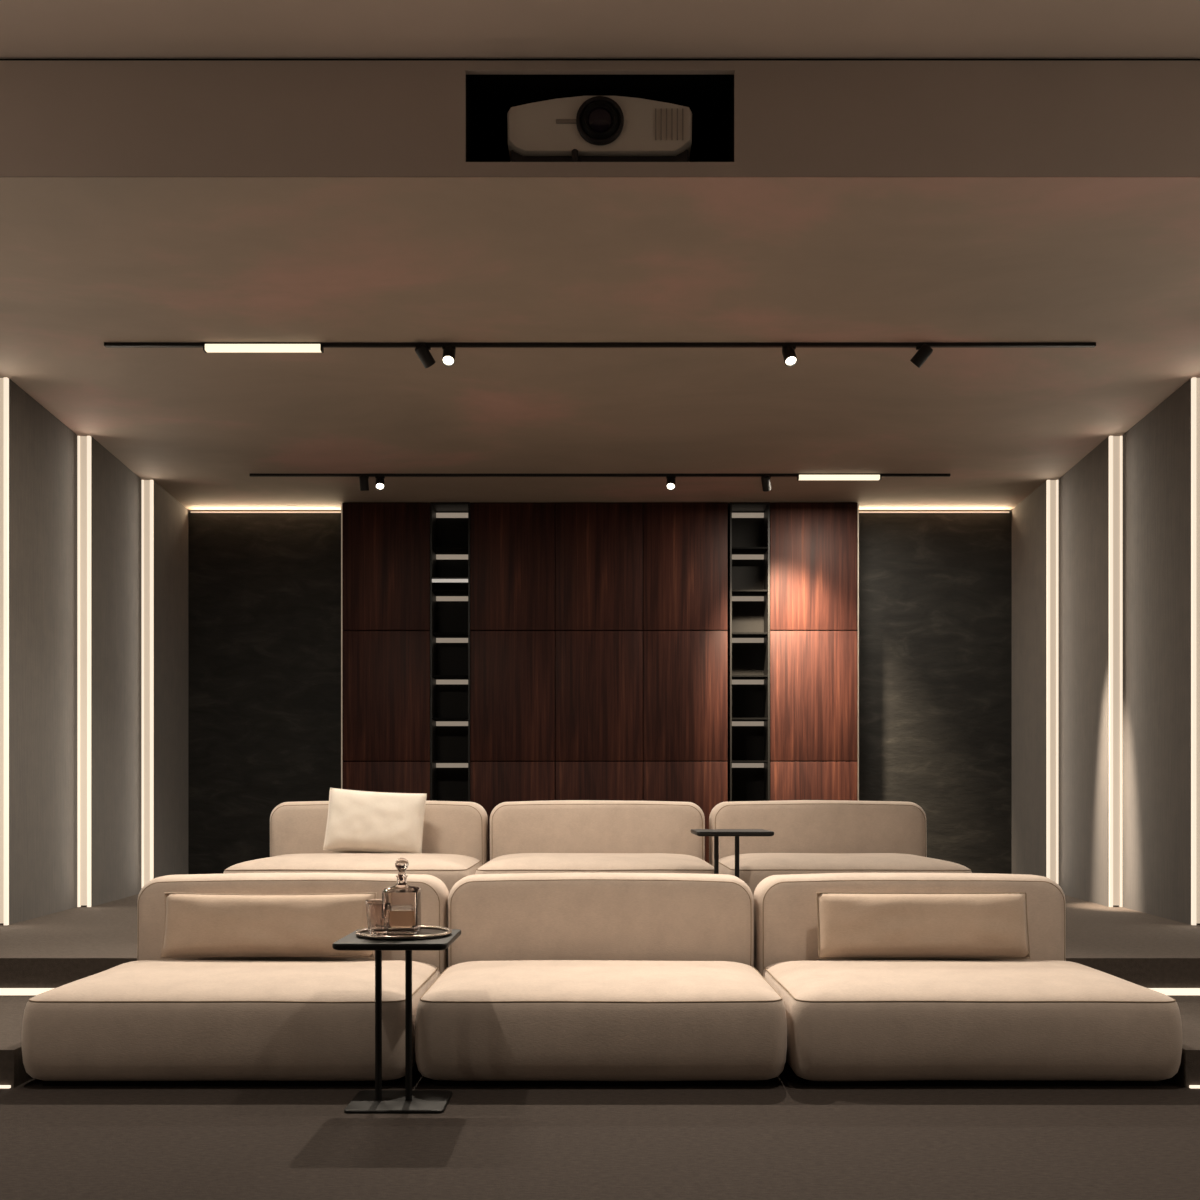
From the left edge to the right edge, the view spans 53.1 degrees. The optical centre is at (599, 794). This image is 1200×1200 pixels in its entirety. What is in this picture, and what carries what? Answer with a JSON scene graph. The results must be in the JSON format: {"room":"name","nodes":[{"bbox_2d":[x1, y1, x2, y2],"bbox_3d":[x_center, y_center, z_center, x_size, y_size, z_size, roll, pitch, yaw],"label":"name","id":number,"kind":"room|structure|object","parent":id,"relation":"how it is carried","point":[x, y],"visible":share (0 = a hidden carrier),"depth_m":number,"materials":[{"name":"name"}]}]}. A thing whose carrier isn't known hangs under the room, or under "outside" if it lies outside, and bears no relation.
{"room":"home theater","nodes":[
{"label":"home theater","id":0,"kind":"room"},
{"bbox_2d":[0,995,34,1087],"bbox_3d":[-2.800,0.982,4.890,1.400,0.136,1.180,0,0,0],"label":"step","id":1,"kind":"structure","parent":0,"point":[13,1072],"depth_m":4.45,"materials":[{"name":"carpet"}]},
{"bbox_2d":[0,177,1199,511],"bbox_3d":[0.000,-2.404,7.476,7.000,0.020,5.649,0,0,0],"label":"ceiling","id":2,"kind":"structure","parent":0,"point":[86,263],"depth_m":6.14,"materials":[{"name":"beige paint"}]},
{"bbox_2d":[0,61,1199,176],"bbox_3d":[0.000,-2.622,4.665,7.000,0.449,0.030,0,0,0],"label":"bulkhead","id":3,"kind":"object","parent":2,"relation":"attached to","point":[58,118],"depth_m":4.65,"materials":[{"name":"paint"}]},
{"bbox_2d":[0,59,1199,60],"bbox_3d":[0.000,-2.853,4.671,7.000,0.014,0.018,0,0,0],"label":"trim","id":4,"kind":"structure","parent":3,"relation":"attached to","point":[0,59],"depth_m":4.66,"materials":[{"name":"black"}]},
{"bbox_2d":[466,74,733,161],"bbox_3d":[0.000,-2.631,4.996,1.070,0.381,0.632,0,0,0],"label":"niche","id":5,"kind":"object","parent":3,"relation":"in","point":[709,98],"visible":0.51,"depth_m":4.81,"materials":[{"name":"black"}]},
{"bbox_2d":[507,96,691,161],"bbox_3d":[-0.001,-2.608,4.941,0.732,0.309,0.477,0,0,0],"label":"projector","id":6,"kind":"object","parent":5,"relation":"in","point":[579,128],"visible":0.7,"depth_m":4.73,"materials":[{"name":"beige plastic"}]},
{"bbox_2d":[655,108,682,139],"bbox_3d":[0.273,-2.642,4.729,0.112,0.122,0.009,0,0,0],"label":"vent grille","id":7,"kind":"object","parent":6,"relation":"attached to","point":[668,121],"depth_m":4.73,"materials":[{"name":"beige plastic"}]},
{"bbox_2d":[104,342,1095,347],"bbox_3d":[0.000,-2.385,6.360,5.247,0.018,0.025,0,0,0],"label":"track","id":8,"kind":"object","parent":2,"relation":"attached to","point":[106,344],"visible":1,"depth_m":6.35,"materials":[{"name":"black metal"}]},
{"bbox_2d":[203,343,323,352],"bbox_3d":[-1.784,-2.369,6.360,0.628,0.039,0.040,0,0,0],"label":"lamp","id":9,"kind":"object","parent":8,"relation":"attached to","point":[207,347],"visible":1,"depth_m":6.34,"materials":[{"name":"white plastic"}]},
{"bbox_2d":[415,343,434,367],"bbox_3d":[-0.928,-2.328,6.366,0.066,0.119,0.118,0,0,42],"label":"spotlight","id":10,"kind":"object","parent":8,"relation":"attached to","point":[422,351],"visible":1,"depth_m":6.34,"materials":[{"name":"black metal"}]},
{"bbox_2d":[442,346,455,366],"bbox_3d":[-0.800,-2.328,6.353,0.070,0.123,0.114,0,0,0],"label":"spotlight","id":11,"kind":"object","parent":8,"relation":"attached to","point":[448,358],"visible":1,"depth_m":6.33,"materials":[{"name":"black metal"}]},
{"bbox_2d":[782,346,796,366],"bbox_3d":[1.003,-2.327,6.354,0.074,0.123,0.111,0,0,0],"label":"spotlight","id":12,"kind":"object","parent":8,"relation":"attached to","point":[788,352],"visible":1,"depth_m":6.33,"materials":[{"name":"black metal"}]},
{"bbox_2d":[910,344,932,367],"bbox_3d":[1.706,-2.328,6.365,0.119,0.118,0.068,0,0,35],"label":"spotlight","id":13,"kind":"object","parent":8,"relation":"attached to","point":[924,351],"visible":1,"depth_m":6.34,"materials":[{"name":"black metal"}]},
{"bbox_2d":[250,474,949,476],"bbox_3d":[0.000,-2.385,8.950,5.221,0.018,0.025,0,0,0],"label":"track","id":14,"kind":"object","parent":2,"relation":"attached to","point":[251,475],"visible":1,"depth_m":8.94,"materials":[{"name":"black metal"}]},
{"bbox_2d":[359,475,368,490],"bbox_3d":[-1.760,-2.327,8.953,0.070,0.122,0.086,0,0,0],"label":"spotlight","id":15,"kind":"object","parent":14,"relation":"attached to","point":[363,479],"visible":1,"depth_m":8.93,"materials":[{"name":"black metal"}]},
{"bbox_2d":[375,476,384,489],"bbox_3d":[-1.639,-2.328,8.943,0.076,0.121,0.116,0,0,0],"label":"spotlight","id":16,"kind":"object","parent":14,"relation":"attached to","point":[379,481],"visible":1,"depth_m":8.92,"materials":[{"name":"black"}]},
{"bbox_2d":[666,476,675,489],"bbox_3d":[0.529,-2.328,8.943,0.072,0.121,0.116,0,0,0],"label":"spotlight","id":17,"kind":"object","parent":14,"relation":"attached to","point":[670,485],"visible":1,"depth_m":8.92,"materials":[{"name":"black"}]},
{"bbox_2d":[761,474,770,491],"bbox_3d":[1.241,-2.328,8.956,0.072,0.123,0.112,0,0,26],"label":"spotlight","id":18,"kind":"object","parent":14,"relation":"attached to","point":[765,479],"visible":1,"depth_m":8.93,"materials":[{"name":"black metal"}]},
{"bbox_2d":[797,474,880,480],"bbox_3d":[1.782,-2.369,8.950,0.620,0.039,0.040,0,0,0],"label":"lamp","id":19,"kind":"object","parent":14,"relation":"attached to","point":[800,476],"visible":1,"depth_m":8.93,"materials":[{"name":"white plastic"}]},
{"bbox_2d":[799,475,879,479],"bbox_3d":[1.782,-2.368,8.950,0.604,0.034,0.038,0,0,0],"label":"diffuser","id":20,"kind":"object","parent":19,"relation":"attached to","point":[801,477],"depth_m":8.93,"materials":[{"name":"beige plastic"}]},
{"bbox_2d":[0,1061,1199,1199],"bbox_3d":[0.000,1.100,4.250,7.400,0.100,12.100,0,0,0],"label":"floor","id":21,"kind":"structure","parent":0,"point":[788,1138],"depth_m":3.60,"materials":[{"name":"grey carpet"}]},
{"bbox_2d":[0,1085,10,1087],"bbox_3d":[-2.795,1.044,4.293,1.370,0.010,0.012,0,0,0],"label":"step light","id":22,"kind":"object","parent":21,"relation":"on","point":[1,1086],"visible":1,"depth_m":4.29,"materials":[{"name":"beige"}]},
{"bbox_2d":[21,873,448,1085],"bbox_3d":[-1.378,0.699,4.869,1.410,0.702,1.218,0,0,0],"label":"module","id":23,"kind":"object","parent":21,"relation":"on","point":[151,1020],"visible":0.75,"depth_m":4.28,"materials":[{"name":"beige fabric"}]},
{"bbox_2d":[160,892,376,958],"bbox_3d":[-1.405,0.553,5.093,0.905,0.276,0.168,0,0,1],"label":"lumbar cushion","id":24,"kind":"object","parent":23,"relation":"on","point":[196,925],"visible":0.91,"depth_m":5.04,"materials":[{"name":"beige fabric"}]},
{"bbox_2d":[332,929,460,1113],"bbox_3d":[-0.682,0.765,4.090,0.374,0.569,0.424,0,0,0],"label":"side table","id":25,"kind":"object","parent":21,"relation":"on","point":[377,1101],"visible":0.9,"depth_m":4.08,"materials":[{"name":"black metal"}]},
{"bbox_2d":[356,925,451,939],"bbox_3d":[-0.672,0.472,4.115,0.326,0.017,0.326,0,0,0],"label":"serving tray","id":26,"kind":"object","parent":25,"relation":"on","point":[427,932],"visible":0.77,"depth_m":4.03,"materials":[{"name":"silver metal"}]},
{"bbox_2d":[365,899,381,931],"bbox_3d":[-0.775,0.419,4.165,0.078,0.110,0.078,0,0,0],"label":"tumbler","id":27,"kind":"object","parent":26,"relation":"on","point":[369,900],"visible":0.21,"depth_m":4.15,"materials":[{"name":"clear glass"}]},
{"bbox_2d":[367,903,390,935],"bbox_3d":[-0.742,0.419,4.030,0.078,0.110,0.078,0,0,0],"label":"tumbler","id":28,"kind":"object","parent":26,"relation":"on","point":[378,913],"visible":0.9,"depth_m":4.00,"materials":[{"name":"clear glass"}]},
{"bbox_2d":[382,858,420,934],"bbox_3d":[-0.683,0.345,4.135,0.121,0.258,0.121,0,0,0],"label":"decanter","id":29,"kind":"object","parent":26,"relation":"on","point":[405,900],"visible":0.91,"depth_m":4.07,"materials":[{"name":"clear glass"}]},
{"bbox_2d":[414,872,787,1085],"bbox_3d":[0.004,0.698,4.868,1.350,0.704,1.216,0,0,0],"label":"module","id":30,"kind":"object","parent":21,"relation":"on","point":[564,978],"visible":0.99,"depth_m":4.37,"materials":[{"name":"beige fabric"}]},
{"bbox_2d":[753,872,1181,1085],"bbox_3d":[1.389,0.699,4.869,1.412,0.703,1.219,0,0,0],"label":"module","id":31,"kind":"object","parent":21,"relation":"on","point":[1044,1019],"visible":0.8,"depth_m":4.29,"materials":[{"name":"beige fabric"}]},
{"bbox_2d":[816,892,1030,958],"bbox_3d":[1.370,0.553,5.091,0.896,0.278,0.161,0,0,0],"label":"lumbar cushion","id":32,"kind":"object","parent":31,"relation":"on","point":[850,924],"visible":1,"depth_m":5.04,"materials":[{"name":"beige fabric"}]},
{"bbox_2d":[1189,1085,1199,1087],"bbox_3d":[2.795,1.044,4.293,1.370,0.010,0.012,0,0,0],"label":"step light","id":33,"kind":"object","parent":21,"relation":"on","point":[1190,1086],"visible":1,"depth_m":4.29,"materials":[{"name":"beige plastic"}]},
{"bbox_2d":[188,512,1011,873],"bbox_3d":[0.000,-0.825,10.190,7.000,3.139,0.220,0,0,0],"label":"wall","id":34,"kind":"structure","parent":0,"point":[264,589],"depth_m":10.08,"materials":[{"name":"stone"}]},
{"bbox_2d":[191,511,340,512],"bbox_3d":[-2.780,-2.377,10.091,1.320,0.012,0.019,0,0,0],"label":"light","id":35,"kind":"object","parent":34,"relation":"attached to","point":[191,511],"visible":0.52,"depth_m":10.08,"materials":[{"name":"beige"}]},
{"bbox_2d":[342,503,429,799],"bbox_3d":[-1.748,-0.824,9.939,0.719,3.137,0.278,0,0,0],"label":"wood wall panel","id":36,"kind":"object","parent":34,"relation":"attached to","point":[386,546],"visible":0.84,"depth_m":9.80,"materials":[{"name":"brown wood"}]},
{"bbox_2d":[341,504,342,788],"bbox_3d":[-2.115,-0.823,9.840,0.012,3.131,0.020,0,0,0],"label":"light","id":37,"kind":"object","parent":36,"relation":"attached to","point":[341,504],"visible":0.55,"depth_m":9.83,"materials":[{"name":"beige"}]},
{"bbox_2d":[430,502,469,801],"bbox_3d":[-1.225,-0.824,9.938,0.324,3.137,0.275,0,0,0],"label":"shelf niche","id":38,"kind":"object","parent":34,"relation":"attached to","point":[449,521],"visible":0.62,"depth_m":10.06,"materials":[{"name":"black wood"}]},
{"bbox_2d":[432,579,467,581],"bbox_3d":[-1.225,-1.751,9.806,0.296,0.027,0.011,0,0,0],"label":"light","id":39,"kind":"object","parent":38,"relation":"attached to","point":[433,580],"depth_m":9.80,"materials":[{"name":"beige plastic"}]},
{"bbox_2d":[436,513,467,517],"bbox_3d":[-1.225,-2.343,10.052,0.292,0.037,0.024,0,0,0],"label":"light","id":40,"kind":"object","parent":38,"relation":"attached to","point":[438,515],"depth_m":10.04,"materials":[{"name":"beige"}]},
{"bbox_2d":[436,763,467,767],"bbox_3d":[-1.225,-0.248,10.052,0.292,0.037,0.024,0,0,0],"label":"light","id":41,"kind":"object","parent":38,"relation":"attached to","point":[438,765],"depth_m":10.04,"materials":[{"name":"beige"}]},
{"bbox_2d":[436,721,467,725],"bbox_3d":[-1.225,-0.597,10.052,0.292,0.037,0.024,0,0,0],"label":"light","id":42,"kind":"object","parent":38,"relation":"attached to","point":[438,723],"depth_m":10.04,"materials":[{"name":"beige"}]},
{"bbox_2d":[436,680,467,683],"bbox_3d":[-1.225,-0.946,10.052,0.292,0.037,0.024,0,0,0],"label":"shelf","id":43,"kind":"object","parent":38,"relation":"attached to","point":[437,681],"depth_m":10.04,"materials":[{"name":"beige"}]},
{"bbox_2d":[436,638,467,642],"bbox_3d":[-1.225,-1.295,10.052,0.292,0.037,0.024,0,0,0],"label":"light","id":44,"kind":"object","parent":38,"relation":"attached to","point":[438,640],"depth_m":10.04,"materials":[{"name":"beige plastic"}]},
{"bbox_2d":[436,596,467,600],"bbox_3d":[-1.225,-1.645,10.052,0.292,0.037,0.024,0,0,0],"label":"light","id":45,"kind":"object","parent":38,"relation":"attached to","point":[438,598],"depth_m":10.04,"materials":[{"name":"beige plastic"}]},
{"bbox_2d":[436,555,467,559],"bbox_3d":[-1.225,-1.994,10.052,0.292,0.037,0.024,0,0,0],"label":"light","id":46,"kind":"object","parent":38,"relation":"attached to","point":[438,557],"depth_m":10.04,"materials":[{"name":"beige"}]},
{"bbox_2d":[470,503,554,861],"bbox_3d":[-0.715,-0.824,9.939,0.694,3.137,0.278,0,0,0],"label":"wood wall panel","id":47,"kind":"object","parent":34,"relation":"attached to","point":[512,545],"visible":0.81,"depth_m":9.80,"materials":[{"name":"brown wood"}]},
{"bbox_2d":[555,503,642,800],"bbox_3d":[-0.008,-0.824,9.939,0.718,3.137,0.278,0,0,0],"label":"wood wall panel","id":48,"kind":"object","parent":34,"relation":"attached to","point":[599,546],"visible":0.81,"depth_m":9.80,"materials":[{"name":"brown wood"}]},
{"bbox_2d":[643,503,727,862],"bbox_3d":[0.698,-0.824,9.939,0.694,3.137,0.278,0,0,0],"label":"wood wall panel","id":49,"kind":"object","parent":34,"relation":"attached to","point":[685,545],"visible":0.8,"depth_m":9.80,"materials":[{"name":"brown wood"}]},
{"bbox_2d":[728,502,769,800],"bbox_3d":[1.225,-0.824,9.940,0.324,3.137,0.272,0,0,0],"label":"shelf niche","id":50,"kind":"object","parent":34,"relation":"attached to","point":[748,522],"visible":0.76,"depth_m":10.06,"materials":[{"name":"black wood"}]},
{"bbox_2d":[732,513,763,517],"bbox_3d":[1.225,-2.343,10.052,0.292,0.037,0.024,0,0,0],"label":"light","id":51,"kind":"object","parent":50,"relation":"attached to","point":[734,515],"depth_m":10.04,"materials":[{"name":"beige"}]},
{"bbox_2d":[732,763,763,767],"bbox_3d":[1.225,-0.248,10.052,0.292,0.037,0.024,0,0,0],"label":"light","id":52,"kind":"object","parent":50,"relation":"attached to","point":[734,765],"depth_m":10.04,"materials":[{"name":"beige"}]},
{"bbox_2d":[732,721,763,725],"bbox_3d":[1.225,-0.597,10.052,0.292,0.037,0.024,0,0,0],"label":"light","id":53,"kind":"object","parent":50,"relation":"attached to","point":[734,723],"depth_m":10.04,"materials":[{"name":"beige"}]},
{"bbox_2d":[732,680,763,683],"bbox_3d":[1.225,-0.946,10.052,0.292,0.037,0.024,0,0,0],"label":"light","id":54,"kind":"object","parent":50,"relation":"attached to","point":[733,681],"depth_m":10.04,"materials":[{"name":"beige"}]},
{"bbox_2d":[732,638,763,642],"bbox_3d":[1.225,-1.295,10.052,0.292,0.037,0.024,0,0,0],"label":"light","id":55,"kind":"object","parent":50,"relation":"attached to","point":[734,640],"depth_m":10.04,"materials":[{"name":"beige plastic"}]},
{"bbox_2d":[732,596,763,600],"bbox_3d":[1.225,-1.645,10.052,0.292,0.037,0.024,0,0,0],"label":"light","id":56,"kind":"object","parent":50,"relation":"attached to","point":[734,598],"depth_m":10.04,"materials":[{"name":"beige plastic"}]},
{"bbox_2d":[732,555,763,559],"bbox_3d":[1.225,-1.994,10.052,0.292,0.037,0.024,0,0,0],"label":"light","id":57,"kind":"object","parent":50,"relation":"attached to","point":[734,557],"depth_m":10.04,"materials":[{"name":"beige plastic"}]},
{"bbox_2d":[770,503,857,800],"bbox_3d":[1.748,-0.824,9.939,0.719,3.137,0.278,0,0,0],"label":"wood wall panel","id":58,"kind":"object","parent":34,"relation":"attached to","point":[814,546],"visible":0.8,"depth_m":9.80,"materials":[{"name":"brown wood"}]},
{"bbox_2d":[857,504,858,800],"bbox_3d":[2.115,-0.823,9.840,0.012,3.131,0.020,0,0,0],"label":"light","id":59,"kind":"object","parent":58,"relation":"attached to","point":[858,504],"visible":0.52,"depth_m":9.83,"materials":[{"name":"beige"}]},
{"bbox_2d":[859,511,1008,512],"bbox_3d":[2.780,-2.377,10.091,1.320,0.012,0.019,0,0,0],"label":"light","id":60,"kind":"object","parent":34,"relation":"attached to","point":[859,511],"visible":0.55,"depth_m":10.08,"materials":[{"name":"beige"}]},
{"bbox_2d":[0,0,1199,58],"bbox_3d":[0.000,-2.890,1.440,7.000,0.060,6.480,0,0,0],"label":"ceiling","id":61,"kind":"structure","parent":0,"point":[29,29],"depth_m":4.47,"materials":[{"name":"paint"}]},
{"bbox_2d":[0,894,1199,987],"bbox_3d":[0.000,0.897,7.815,7.000,0.305,4.670,0,0,0],"label":"platform","id":62,"kind":"object","parent":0,"point":[61,948],"visible":0.2,"depth_m":5.94,"materials":[{"name":"carpet"}]},
{"bbox_2d":[0,988,53,994],"bbox_3d":[-2.800,0.897,5.471,1.360,0.031,0.016,0,0,0],"label":"step light","id":63,"kind":"object","parent":62,"relation":"attached to","point":[3,991],"visible":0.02,"depth_m":5.46,"materials":[{"name":"beige plastic"}]},
{"bbox_2d":[223,800,487,893],"bbox_3d":[-1.352,0.388,6.908,1.323,0.714,1.216,0,0,0],"label":"module","id":64,"kind":"object","parent":62,"relation":"on","point":[455,833],"visible":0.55,"depth_m":7.23,"materials":[{"name":"beige fabric"}]},
{"bbox_2d":[323,788,426,852],"bbox_3d":[-1.330,0.158,7.105,0.598,0.402,0.194,0,0,-4],"label":"throw cushion","id":65,"kind":"object","parent":64,"relation":"on","point":[385,822],"visible":0.97,"depth_m":7.04,"materials":[{"name":"beige fabric"}]},
{"bbox_2d":[476,800,713,873],"bbox_3d":[-0.016,0.389,6.908,1.318,0.711,1.215,0,0,0],"label":"module","id":66,"kind":"object","parent":62,"relation":"on","point":[595,835],"visible":0.6,"depth_m":7.23,"materials":[{"name":"beige fabric"}]},
{"bbox_2d":[691,829,773,876],"bbox_3d":[0.652,0.461,5.970,0.374,0.569,0.424,0,0,0],"label":"side table","id":67,"kind":"object","parent":62,"relation":"on","point":[716,833],"visible":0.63,"depth_m":5.95,"materials":[{"name":"black metal"}]},
{"bbox_2d":[709,800,971,893],"bbox_3d":[1.330,0.389,6.907,1.315,0.712,1.220,0,0,0],"label":"module","id":68,"kind":"object","parent":62,"relation":"on","point":[810,836],"visible":0.53,"depth_m":7.23,"materials":[{"name":"beige fabric"}]},
{"bbox_2d":[1148,988,1199,994],"bbox_3d":[2.800,0.897,5.471,1.360,0.031,0.016,0,0,0],"label":"step light","id":69,"kind":"object","parent":62,"relation":"attached to","point":[1166,991],"visible":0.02,"depth_m":5.46,"materials":[{"name":"beige plastic"}]},
{"bbox_2d":[1167,995,1199,1087],"bbox_3d":[2.800,0.982,4.890,1.400,0.136,1.180,0,0,0],"label":"floor","id":70,"kind":"structure","parent":0,"point":[1188,1073],"depth_m":4.46,"materials":[{"name":"carpet"}]},
{"bbox_3d":[-3.600,-0.950,4.250,0.200,4.000,12.100,0,0,0],"label":"wall","id":71,"kind":"structure","parent":0,"visible":0},
{"bbox_2d":[0,379,90,924],"bbox_3d":[-3.444,-0.823,7.442,0.108,3.136,1.115,0,0,0],"label":"wall panel","id":72,"kind":"object","parent":71,"relation":"attached to","point":[42,449],"depth_m":7.47,"materials":[{"name":"grey paint"}]},
{"bbox_2d":[80,436,86,904],"bbox_3d":[-3.436,-0.827,7.989,0.080,3.123,0.010,0,0,0],"label":"diffuser","id":73,"kind":"object","parent":72,"relation":"attached to","point":[83,439],"depth_m":7.98,"materials":[{"name":"beige plastic"}]},
{"bbox_2d":[81,437,153,906],"bbox_3d":[-3.444,-0.823,8.557,0.108,3.136,1.115,0,0,0],"label":"wall panel","id":74,"kind":"object","parent":71,"relation":"attached to","point":[116,491],"depth_m":8.62,"materials":[{"name":"grey paint"}]},
{"bbox_2d":[144,480,149,884],"bbox_3d":[-3.436,-0.827,9.104,0.080,3.123,0.010,0,0,0],"label":"diffuser","id":75,"kind":"object","parent":74,"relation":"attached to","point":[146,482],"depth_m":9.10,"materials":[{"name":"beige plastic"}]},
{"bbox_2d":[154,481,187,877],"bbox_3d":[-3.444,-0.823,9.597,0.108,3.136,0.963,0,0,0],"label":"wall panel","id":76,"kind":"object","parent":71,"relation":"attached to","point":[170,516],"visible":0.66,"depth_m":9.55,"materials":[{"name":"beige fabric"}]},
{"bbox_3d":[-3.444,-0.823,6.327,0.108,3.136,1.115,0,0,0],"label":"wall panel","id":77,"kind":"object","parent":71,"relation":"attached to","visible":0},
{"bbox_2d":[0,377,8,924],"bbox_3d":[-3.435,-0.822,6.872,0.090,3.133,0.022,0,0,0],"label":"light strip","id":78,"kind":"object","parent":77,"relation":"attached to","point":[4,382],"visible":1,"depth_m":6.87,"materials":[{"name":"beige plastic"}]},
{"bbox_2d":[0,378,3,922],"bbox_3d":[-3.436,-0.827,6.874,0.080,3.123,0.010,0,0,0],"label":"diffuser","id":79,"kind":"object","parent":78,"relation":"attached to","point":[1,379],"depth_m":6.87,"materials":[{"name":"beige plastic"}]},
{"bbox_3d":[3.600,-0.950,4.250,0.200,4.000,12.100,0,0,0],"label":"wall","id":80,"kind":"structure","parent":0,"visible":0},
{"bbox_2d":[1012,481,1045,876],"bbox_3d":[3.444,-0.823,9.597,0.108,3.136,0.963,0,0,0],"label":"wall panel","id":81,"kind":"object","parent":80,"relation":"attached to","point":[1029,516],"visible":0.66,"depth_m":9.58,"materials":[{"name":"grey paint"}]},
{"bbox_2d":[1046,437,1118,906],"bbox_3d":[3.444,-0.823,8.557,0.108,3.136,1.115,0,0,0],"label":"wall panel","id":82,"kind":"object","parent":80,"relation":"attached to","point":[1083,491],"depth_m":8.62,"materials":[{"name":"grey paint"}]},
{"bbox_2d":[1050,480,1055,881],"bbox_3d":[3.436,-0.827,9.104,0.080,3.123,0.010,0,0,0],"label":"diffuser","id":83,"kind":"object","parent":82,"relation":"attached to","point":[1052,482],"depth_m":9.10,"materials":[{"name":"beige plastic"}]},
{"bbox_2d":[1109,379,1199,924],"bbox_3d":[3.444,-0.823,7.442,0.108,3.136,1.115,0,0,0],"label":"wall panel","id":84,"kind":"object","parent":80,"relation":"attached to","point":[1157,449],"depth_m":7.47,"materials":[{"name":"beige fabric"}]},
{"bbox_2d":[1113,436,1119,904],"bbox_3d":[3.436,-0.827,7.989,0.080,3.123,0.010,0,0,0],"label":"diffuser","id":85,"kind":"object","parent":84,"relation":"attached to","point":[1116,439],"depth_m":7.98,"materials":[{"name":"beige plastic"}]},
{"bbox_3d":[3.444,-0.823,6.327,0.108,3.136,1.115,0,0,0],"label":"wall panel","id":86,"kind":"object","parent":80,"relation":"attached to","visible":0},
{"bbox_2d":[1191,377,1199,924],"bbox_3d":[3.435,-0.822,6.872,0.090,3.133,0.022,0,0,0],"label":"light strip","id":87,"kind":"object","parent":86,"relation":"attached to","point":[1195,382],"visible":1,"depth_m":6.87,"materials":[{"name":"beige plastic"}]},
{"bbox_2d":[1196,378,1199,922],"bbox_3d":[3.436,-0.827,6.874,0.080,3.123,0.010,0,0,0],"label":"diffuser","id":88,"kind":"object","parent":87,"relation":"attached to","point":[1197,379],"depth_m":6.87,"materials":[{"name":"beige plastic"}]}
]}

